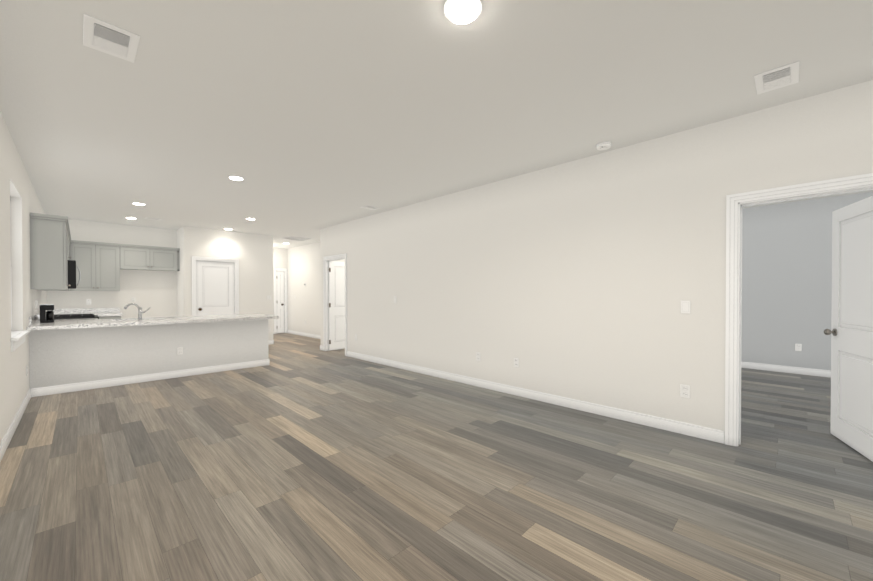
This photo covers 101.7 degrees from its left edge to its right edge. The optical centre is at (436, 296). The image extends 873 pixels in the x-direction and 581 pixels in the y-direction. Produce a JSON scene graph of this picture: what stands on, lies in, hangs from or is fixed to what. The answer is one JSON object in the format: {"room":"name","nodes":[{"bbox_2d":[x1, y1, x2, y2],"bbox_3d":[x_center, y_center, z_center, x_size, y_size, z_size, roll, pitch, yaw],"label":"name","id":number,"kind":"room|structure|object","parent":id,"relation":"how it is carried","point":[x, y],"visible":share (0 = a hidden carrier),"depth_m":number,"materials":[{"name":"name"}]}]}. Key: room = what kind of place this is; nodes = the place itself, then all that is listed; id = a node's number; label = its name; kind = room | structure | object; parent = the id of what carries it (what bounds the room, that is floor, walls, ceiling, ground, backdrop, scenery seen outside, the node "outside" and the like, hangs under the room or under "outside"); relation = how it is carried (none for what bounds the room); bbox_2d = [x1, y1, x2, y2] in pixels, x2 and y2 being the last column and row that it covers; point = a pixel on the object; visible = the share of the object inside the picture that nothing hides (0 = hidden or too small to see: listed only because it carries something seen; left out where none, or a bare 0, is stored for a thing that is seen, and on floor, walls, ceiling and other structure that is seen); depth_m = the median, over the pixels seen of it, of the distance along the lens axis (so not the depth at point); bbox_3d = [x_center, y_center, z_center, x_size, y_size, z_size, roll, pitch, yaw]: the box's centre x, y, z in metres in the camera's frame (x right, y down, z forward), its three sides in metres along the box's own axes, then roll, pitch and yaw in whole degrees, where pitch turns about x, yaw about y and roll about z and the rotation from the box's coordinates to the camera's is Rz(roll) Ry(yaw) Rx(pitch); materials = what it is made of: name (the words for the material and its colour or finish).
{"room":"empty living room","nodes":[
{"label":"empty living room","id":0,"kind":"room"},
{"bbox_2d":[0,111,46,442],"bbox_3d":[-2.984,-0.121,2.235,12.920,2.740,0.160,0,1,45],"label":"wall","id":1,"kind":"structure","parent":0,"point":[16,186],"depth_m":3.60,"materials":[{"name":"paint"}]},
{"bbox_2d":[0,389,31,461],"bbox_3d":[-1.669,1.205,1.057,9.380,0.105,0.014,0,1,45],"label":"baseboard","id":2,"kind":"structure","parent":1,"relation":"attached to","point":[9,434],"depth_m":3.25,"materials":[{"name":"white wood"}]},
{"bbox_2d":[10,197,29,351],"bbox_3d":[-4.250,-0.294,3.535,1.070,1.575,0.205,0,1,45],"label":"window","id":3,"kind":"structure","parent":1,"relation":"in","point":[17,339],"depth_m":3.63,"materials":[{"name":"white wood"}]},
{"bbox_2d":[30,213,69,288],"bbox_3d":[-5.411,-0.567,4.986,1.047,0.929,0.310,0,1,45],"label":"upper cabinet","id":4,"kind":"object","parent":1,"relation":"attached to","point":[54,248],"depth_m":4.62,"materials":[{"name":"grey wood"}]},
{"bbox_2d":[42,234,73,290],"bbox_3d":[-6.691,-0.578,6.303,1.092,0.929,0.368,0,1,45],"label":"upper cabinet","id":5,"kind":"object","parent":1,"relation":"attached to","point":[71,241],"depth_m":6.77,"materials":[{"name":"grey wood"}]},
{"bbox_2d":[68,260,80,288],"bbox_3d":[-6.002,-0.353,5.679,0.760,0.430,0.456,0,1,45],"label":"microwave","id":6,"kind":"object","parent":1,"relation":"attached to","point":[72,273],"visible":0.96,"depth_m":5.51,"materials":[{"name":"black plastic"}]},
{"bbox_2d":[47,219,176,318],"bbox_3d":[-6.126,-0.167,8.149,0.120,2.740,3.780,0,1,45],"label":"wall","id":7,"kind":"structure","parent":0,"point":[156,291],"depth_m":7.63,"materials":[{"name":"paint"}]},
{"bbox_2d":[86,299,90,304],"bbox_3d":[-7.012,0.101,7.170,0.009,0.116,0.072,0,1,45],"label":"electrical outlet plate","id":8,"kind":"object","parent":7,"relation":"attached to","point":[88,301],"depth_m":7.17,"materials":[{"name":"grey plastic"}]},
{"bbox_2d":[74,241,121,290],"bbox_3d":[-6.818,-0.584,7.096,0.376,0.929,0.733,0,1,45],"label":"upper cabinet","id":9,"kind":"object","parent":7,"relation":"attached to","point":[99,265],"depth_m":7.03,"materials":[{"name":"grey wood"}]},
{"bbox_2d":[122,245,179,270],"bbox_3d":[-6.229,-0.819,7.731,0.311,0.469,1.002,0,1,45],"label":"upper cabinet","id":10,"kind":"object","parent":7,"relation":"attached to","point":[133,256],"depth_m":7.60,"materials":[{"name":"grey wood"}]},
{"bbox_2d":[29,319,268,389],"bbox_3d":[-4.042,0.805,5.402,0.120,0.838,2.818,0,1,45],"label":"wall","id":11,"kind":"structure","parent":0,"point":[66,356],"depth_m":5.08,"materials":[{"name":"paint"}]},
{"bbox_2d":[32,359,269,396],"bbox_3d":[-3.980,1.172,5.373,0.014,0.105,2.804,0,1,45],"label":"baseboard","id":12,"kind":"structure","parent":11,"relation":"attached to","point":[42,391],"depth_m":5.09,"materials":[{"name":"white wood"}]},
{"bbox_2d":[177,347,182,354],"bbox_3d":[-3.919,0.824,5.434,0.009,0.116,0.072,0,1,45],"label":"electrical outlet plate","id":13,"kind":"object","parent":11,"relation":"attached to","point":[179,349],"depth_m":5.43,"materials":[{"name":"grey plastic"}]},
{"bbox_2d":[177,227,182,316],"bbox_3d":[-5.719,-0.166,8.025,0.630,2.740,0.120,0,1,45],"label":"wall","id":14,"kind":"structure","parent":0,"point":[179,283],"depth_m":7.94,"materials":[{"name":"paint"}]},
{"bbox_2d":[182,226,272,339],"bbox_3d":[-4.836,-0.169,8.380,0.120,2.740,1.870,0,1,45],"label":"wall","id":15,"kind":"structure","parent":0,"point":[252,253],"depth_m":8.50,"materials":[{"name":"paint"}]},
{"bbox_2d":[196,261,234,315],"bbox_3d":[-5.048,0.193,8.143,0.181,1.996,0.771,0,1,45],"label":"pantry door","id":16,"kind":"structure","parent":15,"relation":"in","point":[214,288],"depth_m":8.11,"materials":[{"name":"white wood"}]},
{"bbox_2d":[192,257,238,315],"bbox_3d":[-5.060,0.155,8.147,0.145,2.096,0.932,0,1,45],"label":"door frame","id":17,"kind":"structure","parent":15,"relation":"attached to","point":[236,261],"depth_m":8.11,"materials":[{"name":"white wood"}]},
{"bbox_2d":[273,248,287,330],"bbox_3d":[-5.413,-0.190,11.130,0.120,2.740,1.450,0,1,45],"label":"wall","id":18,"kind":"structure","parent":0,"point":[279,257],"depth_m":11.39,"materials":[{"name":"paint"}]},
{"bbox_2d":[277,271,284,332],"bbox_3d":[-5.048,0.168,11.471,0.181,1.996,0.266,0,1,45],"label":"door","id":19,"kind":"structure","parent":18,"relation":"in","point":[280,301],"depth_m":11.47,"materials":[{"name":"white wood"}]},
{"bbox_2d":[274,269,287,332],"bbox_3d":[-5.052,0.130,11.482,0.145,2.096,0.427,0,1,45],"label":"door frame","id":20,"kind":"structure","parent":18,"relation":"attached to","point":[275,270],"depth_m":11.54,"materials":[{"name":"white wood"}]},
{"bbox_2d":[287,242,320,334],"bbox_3d":[-3.418,-0.183,10.249,4.190,2.740,0.120,0,1,45],"label":"wall","id":21,"kind":"structure","parent":0,"point":[303,261],"depth_m":10.72,"materials":[{"name":"paint"}]},
{"bbox_2d":[288,330,320,338],"bbox_3d":[-3.422,1.135,10.170,4.070,0.105,0.014,0,1,45],"label":"baseboard","id":22,"kind":"structure","parent":21,"relation":"attached to","point":[289,331],"depth_m":10.69,"materials":[{"name":"white wood"}]},
{"bbox_2d":[0,333,872,580],"bbox_3d":[-0.791,1.248,6.202,16.200,0.060,9.400,0,1,45],"label":"floor","id":23,"kind":"structure","parent":0,"point":[301,458],"depth_m":2.34,"materials":[{"name":"laminate"}]},
{"bbox_2d":[54,314,98,318],"bbox_3d":[-5.914,0.736,5.776,0.760,0.972,0.704,0,1,45],"label":"range","id":24,"kind":"object","parent":23,"relation":"on","point":[71,316],"visible":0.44,"depth_m":5.65,"materials":[{"name":"black metal"}]},
{"bbox_2d":[99,316,120,319],"bbox_3d":[-6.625,0.792,7.144,0.598,0.838,0.398,0,1,45],"label":"base cabinet","id":25,"kind":"object","parent":23,"relation":"on","point":[109,317],"depth_m":6.96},
{"bbox_2d":[37,311,98,313],"bbox_3d":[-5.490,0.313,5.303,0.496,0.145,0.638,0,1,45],"label":"countertop","id":26,"kind":"structure","parent":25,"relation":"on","point":[79,311],"depth_m":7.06,"materials":[{"name":"stone"}]},
{"bbox_2d":[46,308,97,311],"bbox_3d":[-6.692,0.303,6.516,1.384,0.145,0.660,0,1,45],"label":"countertop","id":27,"kind":"structure","parent":25,"relation":"on","point":[70,309],"depth_m":7.02,"materials":[{"name":"stone"}]},
{"bbox_2d":[97,308,119,311],"bbox_3d":[-6.590,0.298,7.147,0.638,0.145,0.378,0,1,45],"label":"countertop","id":28,"kind":"structure","parent":25,"relation":"on","point":[99,309],"depth_m":7.37,"materials":[{"name":"stone"}]},
{"bbox_2d":[27,312,278,329],"bbox_3d":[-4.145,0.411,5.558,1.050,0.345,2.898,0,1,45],"label":"countertop","id":29,"kind":"structure","parent":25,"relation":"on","point":[34,323],"depth_m":5.15,"materials":[{"name":"stone"}]},
{"bbox_2d":[40,304,54,322],"bbox_3d":[-5.257,0.223,4.803,0.150,0.241,0.130,0,1,45],"label":"coffee maker","id":30,"kind":"object","parent":29,"relation":"on","point":[47,317],"visible":1,"depth_m":4.76,"materials":[{"name":"black plastic"}]},
{"bbox_2d":[124,303,150,319],"bbox_3d":[-4.444,0.215,5.282,0.206,0.248,0.299,0,1,45],"label":"faucet","id":31,"kind":"object","parent":29,"relation":"on","point":[140,312],"visible":1,"depth_m":5.24,"materials":[{"name":"silver metal"}]},
{"bbox_2d":[0,0,872,248],"bbox_3d":[-0.791,-1.562,6.180,16.200,0.080,9.400,0,1,45],"label":"ceiling","id":32,"kind":"structure","parent":0,"point":[307,118],"depth_m":2.59,"materials":[{"name":"paint"}]},
{"bbox_2d":[83,14,139,62],"bbox_3d":[-1.888,-1.486,2.064,0.330,0.008,0.230,0,1,45],"label":"ceiling vent","id":33,"kind":"object","parent":32,"relation":"in","point":[107,38],"visible":1,"depth_m":2.05,"materials":[{"name":"grey metal"}]},
{"bbox_2d":[131,202,145,205],"bbox_3d":[-4.857,-1.514,5.800,0.189,0.010,0.189,0,0,0],"label":"recessed light","id":34,"kind":"object","parent":32,"relation":"in","point":[135,203],"depth_m":5.77,"materials":[{"name":"white plastic"}]},
{"bbox_2d":[227,175,244,180],"bbox_3d":[-2.542,-1.504,4.509,0.189,0.010,0.189,0,0,0],"label":"recessed light","id":35,"kind":"object","parent":32,"relation":"in","point":[236,178],"depth_m":4.50,"materials":[{"name":"white plastic"}]},
{"bbox_2d":[280,236,311,240],"bbox_3d":[-3.717,-1.542,9.408,0.620,0.008,0.620,0,1,45],"label":"ceiling vent","id":36,"kind":"object","parent":32,"relation":"in","point":[295,238],"visible":1,"depth_m":9.36,"materials":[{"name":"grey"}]},
{"bbox_2d":[361,205,378,209],"bbox_3d":[-1.131,-1.516,6.039,0.200,0.008,0.300,0,1,45],"label":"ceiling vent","id":37,"kind":"object","parent":32,"relation":"in","point":[369,207],"visible":1,"depth_m":6.01,"materials":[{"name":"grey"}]},
{"bbox_2d":[444,0,481,23],"bbox_3d":[0.135,-1.476,1.827,0.196,0.076,0.196,0,1,45],"label":"dome ceiling light","id":38,"kind":"object","parent":32,"relation":"attached to","point":[462,11],"visible":1,"depth_m":1.80,"materials":[{"name":"white glass"}]},
{"bbox_2d":[596,141,610,149],"bbox_3d":[1.645,-1.480,3.498,0.136,0.041,0.136,0,1,45],"label":"smoke detector","id":39,"kind":"object","parent":32,"relation":"attached to","point":[605,145],"visible":1,"depth_m":3.46,"materials":[{"name":"grey plastic"}]},
{"bbox_2d":[754,61,798,94],"bbox_3d":[2.326,-1.488,2.431,0.215,0.008,0.320,0,1,45],"label":"ceiling vent","id":40,"kind":"object","parent":32,"relation":"in","point":[778,77],"visible":1,"depth_m":2.42,"materials":[{"name":"grey metal"}]},
{"bbox_2d":[320,80,872,442],"bbox_3d":[1.067,-0.138,4.465,10.330,2.740,0.120,0,1,45],"label":"wall","id":41,"kind":"structure","parent":0,"point":[581,279],"depth_m":3.75,"materials":[{"name":"paint"}]},
{"bbox_2d":[323,254,346,355],"bbox_3d":[-2.133,0.159,7.646,0.962,2.096,0.145,0,1,45],"label":"door frame","id":42,"kind":"structure","parent":41,"relation":"attached to","point":[326,260],"depth_m":7.89,"materials":[{"name":"white wood"}]},
{"bbox_2d":[476,352,479,360],"bbox_3d":[0.572,0.818,4.875,0.072,0.116,0.009,0,1,45],"label":"electrical outlet plate","id":43,"kind":"object","parent":41,"relation":"attached to","point":[477,353],"depth_m":4.88,"materials":[{"name":"grey plastic"}]},
{"bbox_2d":[514,358,518,367],"bbox_3d":[0.997,0.822,4.451,0.072,0.116,0.009,0,1,45],"label":"electrical outlet plate","id":44,"kind":"object","parent":41,"relation":"attached to","point":[516,360],"depth_m":4.44,"materials":[{"name":"grey plastic"}]},
{"bbox_2d":[347,351,723,443],"bbox_3d":[0.305,1.174,5.141,6.026,0.105,0.014,0,1,45],"label":"baseboard","id":45,"kind":"structure","parent":41,"relation":"attached to","point":[706,433],"depth_m":3.93,"materials":[{"name":"white wood"}]},
{"bbox_2d":[680,384,689,397],"bbox_3d":[2.243,0.851,3.209,0.072,0.116,0.009,0,1,45],"label":"electrical outlet plate","id":46,"kind":"object","parent":41,"relation":"attached to","point":[684,391],"depth_m":3.21,"materials":[{"name":"grey plastic"}]},
{"bbox_2d":[681,301,689,313],"bbox_3d":[2.244,0.091,3.204,0.072,0.116,0.008,0,1,45],"label":"switch plate","id":47,"kind":"object","parent":41,"relation":"attached to","point":[685,306],"depth_m":3.20,"materials":[{"name":"grey plastic"}]},
{"bbox_2d":[725,173,872,445],"bbox_3d":[2.836,0.197,2.693,0.992,2.096,0.145,0,1,45],"label":"door frame","id":48,"kind":"structure","parent":41,"relation":"attached to","point":[735,203],"depth_m":2.96,"materials":[{"name":"white wood"}]},
{"bbox_2d":[824,196,872,461],"bbox_3d":[3.365,0.234,2.845,0.335,1.996,0.794,0,1,45],"label":"bedroom door","id":49,"kind":"structure","parent":41,"relation":"in","point":[851,331],"depth_m":2.90,"materials":[{"name":"white wood"}]},
{"bbox_2d":[741,192,872,369],"bbox_3d":[5.956,-0.147,5.523,5.140,2.740,0.120,0,1,45],"label":"wall","id":50,"kind":"structure","parent":0,"point":[786,277],"depth_m":5.72,"materials":[{"name":"paint"}]},
{"bbox_2d":[741,362,830,377],"bbox_3d":[5.908,1.171,5.486,4.900,0.105,0.014,0,1,45],"label":"baseboard","id":51,"kind":"structure","parent":50,"relation":"attached to","point":[787,369],"depth_m":5.73,"materials":[{"name":"white wood"}]},
{"bbox_2d":[795,344,801,350],"bbox_3d":[5.747,0.802,5.647,0.072,0.116,0.009,0,1,45],"label":"electrical outlet plate","id":52,"kind":"object","parent":50,"relation":"attached to","point":[798,347],"depth_m":5.64,"materials":[{"name":"grey plastic"}]},
{"bbox_3d":[-1.048,-0.164,7.768,2.430,2.740,1.570,0,1,45],"label":"wall","id":53,"kind":"structure","parent":0,"visible":0},
{"bbox_2d":[329,261,344,350],"bbox_3d":[-2.117,0.193,8.193,0.181,1.996,0.801,0,1,45],"label":"bathroom door","id":54,"kind":"structure","parent":53,"relation":"in","point":[336,305],"depth_m":8.04,"materials":[{"name":"white wood"}]}
]}

